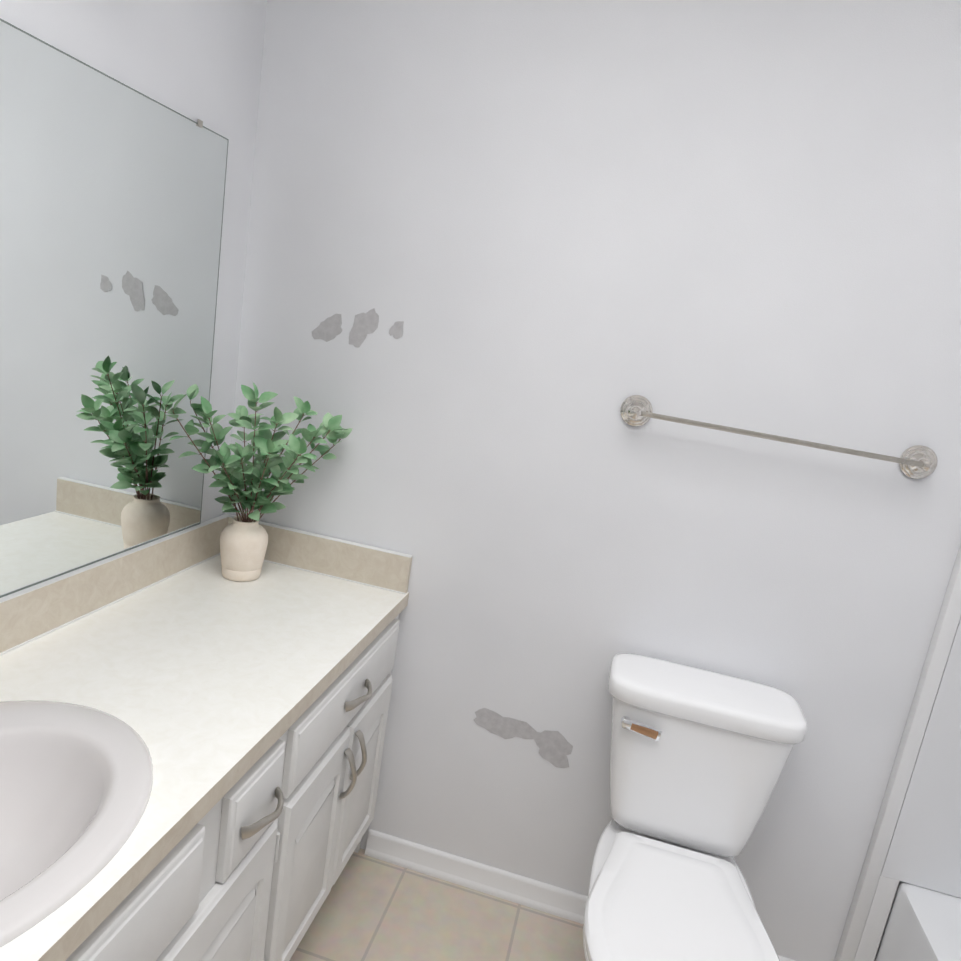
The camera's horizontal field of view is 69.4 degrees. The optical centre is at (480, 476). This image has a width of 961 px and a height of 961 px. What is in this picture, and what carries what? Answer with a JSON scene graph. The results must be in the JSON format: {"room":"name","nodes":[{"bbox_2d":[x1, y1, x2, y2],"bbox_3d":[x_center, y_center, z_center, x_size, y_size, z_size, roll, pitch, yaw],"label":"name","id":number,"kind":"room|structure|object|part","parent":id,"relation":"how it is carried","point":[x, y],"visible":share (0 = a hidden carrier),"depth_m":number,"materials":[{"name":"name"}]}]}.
{"room":"bathroom","nodes":[
{"label":"bathroom","id":0,"kind":"room"},
{"bbox_2d":[0,0,266,522],"bbox_3d":[-1.032,-0.125,0.401,0.120,2.750,3.240,11,12,11],"label":"wall","id":1,"kind":"structure","parent":0,"point":[196,60],"depth_m":1.51,"materials":[{"name":"paint"}]},
{"bbox_2d":[0,18,228,597],"bbox_3d":[-0.878,-0.177,0.769,0.008,0.945,1.955,11,12,11],"label":"mirror","id":2,"kind":"object","parent":1,"relation":"attached to","point":[112,192],"visible":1,"depth_m":1.34,"materials":[{"name":"clear glass"}]},
{"bbox_2d":[0,514,231,653],"bbox_3d":[-0.942,0.325,0.917,0.018,0.099,2.110,11,12,11],"label":"backsplash","id":3,"kind":"structure","parent":1,"relation":"attached to","point":[26,614],"depth_m":1.47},
{"bbox_2d":[289,848,584,960],"bbox_3d":[0.082,1.516,0.415,2.880,0.100,3.240,11,12,11],"label":"floor","id":4,"kind":"structure","parent":0,"point":[373,909],"depth_m":1.79,"materials":[{"name":"tile"}]},
{"bbox_2d":[60,602,407,960],"bbox_3d":[-0.738,0.832,0.961,0.586,0.763,2.098,11,12,11],"label":"bathroom vanity","id":5,"kind":"object","parent":4,"relation":"on","point":[248,879],"depth_m":1.27,"materials":[{"name":"paint"}]},
{"bbox_3d":[-0.455,0.868,1.112,0.020,0.437,0.417,11,12,11],"label":"door","id":6,"kind":"part","parent":5,"relation":"part of","materials":[{"name":"paint"}]},
{"bbox_2d":[0,554,408,960],"bbox_3d":[-0.695,0.442,0.878,0.552,0.037,2.110,11,12,11],"label":"countertop","id":7,"kind":"structure","parent":5,"relation":"on","point":[199,648],"depth_m":1.33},
{"bbox_2d":[0,670,235,960],"bbox_3d":[-0.696,0.487,0.873,0.480,0.148,0.556,11,12,11],"label":"sink","id":8,"kind":"object","parent":7,"relation":"in","point":[82,780],"depth_m":1.01,"materials":[{"name":"white ceramic"}]},
{"bbox_2d":[167,383,352,581],"bbox_3d":[-0.537,0.020,1.678,0.332,0.508,0.325,11,12,11],"label":"plant","id":9,"kind":"object","parent":7,"relation":"on","point":[243,542],"visible":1,"depth_m":1.68,"materials":[{"name":"green plant"}]},
{"bbox_3d":[-0.382,0.558,1.170,0.020,0.153,0.171,11,12,11],"label":"drawer","id":10,"kind":"part","parent":5,"relation":"part of","materials":[{"name":"paint"}]},
{"bbox_3d":[-0.357,0.566,1.166,0.035,0.028,0.121,11,12,11],"label":"handle","id":11,"kind":"part","parent":5,"relation":"part of","materials":[{"name":"silver metal"}]},
{"bbox_3d":[-0.367,0.805,1.485,0.020,0.437,0.292,11,12,11],"label":"door","id":12,"kind":"part","parent":5,"relation":"part of","materials":[{"name":"paint"}]},
{"bbox_3d":[-0.290,0.487,1.556,0.020,0.141,0.566,11,12,11],"label":"drawer","id":13,"kind":"part","parent":5,"relation":"part of","materials":[{"name":"paint"}]},
{"bbox_3d":[-0.296,0.675,1.571,0.035,0.127,0.028,11,12,11],"label":"handle","id":14,"kind":"part","parent":5,"relation":"part of","materials":[{"name":"silver metal"}]},
{"bbox_3d":[-0.281,0.652,1.622,0.035,0.127,0.028,11,12,11],"label":"handle","id":15,"kind":"part","parent":5,"relation":"part of","materials":[{"name":"silver metal"}]},
{"bbox_3d":[-0.264,0.489,1.550,0.035,0.028,0.127,11,12,11],"label":"handle","id":16,"kind":"part","parent":5,"relation":"part of","materials":[{"name":"silver metal"}]},
{"bbox_3d":[-0.302,0.759,1.759,0.020,0.437,0.270,11,12,11],"label":"door","id":17,"kind":"part","parent":5,"relation":"part of","materials":[{"name":"paint"}]},
{"bbox_2d":[583,653,806,960],"bbox_3d":[0.398,0.898,1.427,0.428,0.790,0.691,11,12,11],"label":"toilet","id":18,"kind":"object","parent":4,"relation":"on","point":[699,757],"visible":1,"depth_m":1.51,"materials":[{"name":"white ceramic"}]},
{"bbox_3d":[0.353,0.555,1.530,0.089,0.031,0.023,11,12,11],"label":"lever","id":19,"kind":"part","parent":18,"relation":"part of","materials":[{"name":"brown wood"}]},
{"bbox_3d":[0.381,0.884,1.326,0.368,0.047,0.494,11,12,11],"label":"seat","id":20,"kind":"part","parent":18,"relation":"part of","materials":[{"name":"white plastic"}]},
{"bbox_3d":[0.483,0.674,1.628,0.400,0.314,0.188,11,12,11],"label":"tank","id":21,"kind":"part","parent":18,"relation":"part of","materials":[{"name":"white ceramic"}]},
{"bbox_3d":[0.509,0.499,1.588,0.428,0.048,0.202,11,12,11],"label":"tank lid","id":22,"kind":"part","parent":18,"relation":"part of","materials":[{"name":"white ceramic"}]},
{"bbox_2d":[875,882,960,960],"bbox_3d":[1.174,1.337,0.893,0.788,0.384,1.526,11,12,11],"label":"bathtub","id":23,"kind":"object","parent":4,"relation":"on","point":[923,924],"visible":0.85,"depth_m":1.56,"materials":[{"name":"white ceramic"}]},
{"bbox_2d":[226,0,960,960],"bbox_3d":[0.649,-0.117,1.629,2.640,2.750,0.122,11,12,11],"label":"wall","id":24,"kind":"structure","parent":0,"point":[552,234],"depth_m":1.63,"materials":[{"name":"paint"}]},
{"bbox_2d":[228,515,412,593],"bbox_3d":[-0.441,0.207,1.868,0.530,0.099,0.018,11,12,11],"label":"backsplash","id":25,"kind":"structure","parent":24,"relation":"attached to","point":[321,554],"depth_m":1.85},
{"bbox_2d":[364,829,794,960],"bbox_3d":[0.273,1.160,1.862,1.241,0.072,0.018,11,12,11],"label":"baseboard","id":26,"kind":"structure","parent":24,"relation":"attached to","point":[515,888],"depth_m":1.92,"materials":[{"name":"white wood"}]},
{"bbox_2d":[620,395,937,478],"bbox_3d":[0.650,-0.088,1.535,0.684,0.082,0.070,11,12,11],"label":"towel rail","id":27,"kind":"object","parent":24,"relation":"attached to","point":[917,461],"visible":1,"depth_m":1.51,"materials":[{"name":"silver metal"}]},
{"bbox_3d":[1.624,0.398,-0.137,0.120,2.750,3.240,11,12,11],"label":"wall","id":28,"kind":"structure","parent":0,"visible":0},
{"bbox_2d":[834,544,960,960],"bbox_3d":[1.414,0.366,1.453,0.813,2.114,0.030,11,12,11],"label":"trim","id":29,"kind":"structure","parent":28,"relation":"attached to","point":[869,910],"depth_m":1.59,"materials":[{"name":"white wood"}]},
{"bbox_2d":[881,617,960,897],"bbox_3d":[1.298,0.322,0.692,0.858,1.695,1.529,11,12,11],"label":"wall panels","id":30,"kind":"object","parent":28,"relation":"attached to","point":[924,850],"visible":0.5,"depth_m":1.59,"materials":[{"name":"plastic"}]}
]}

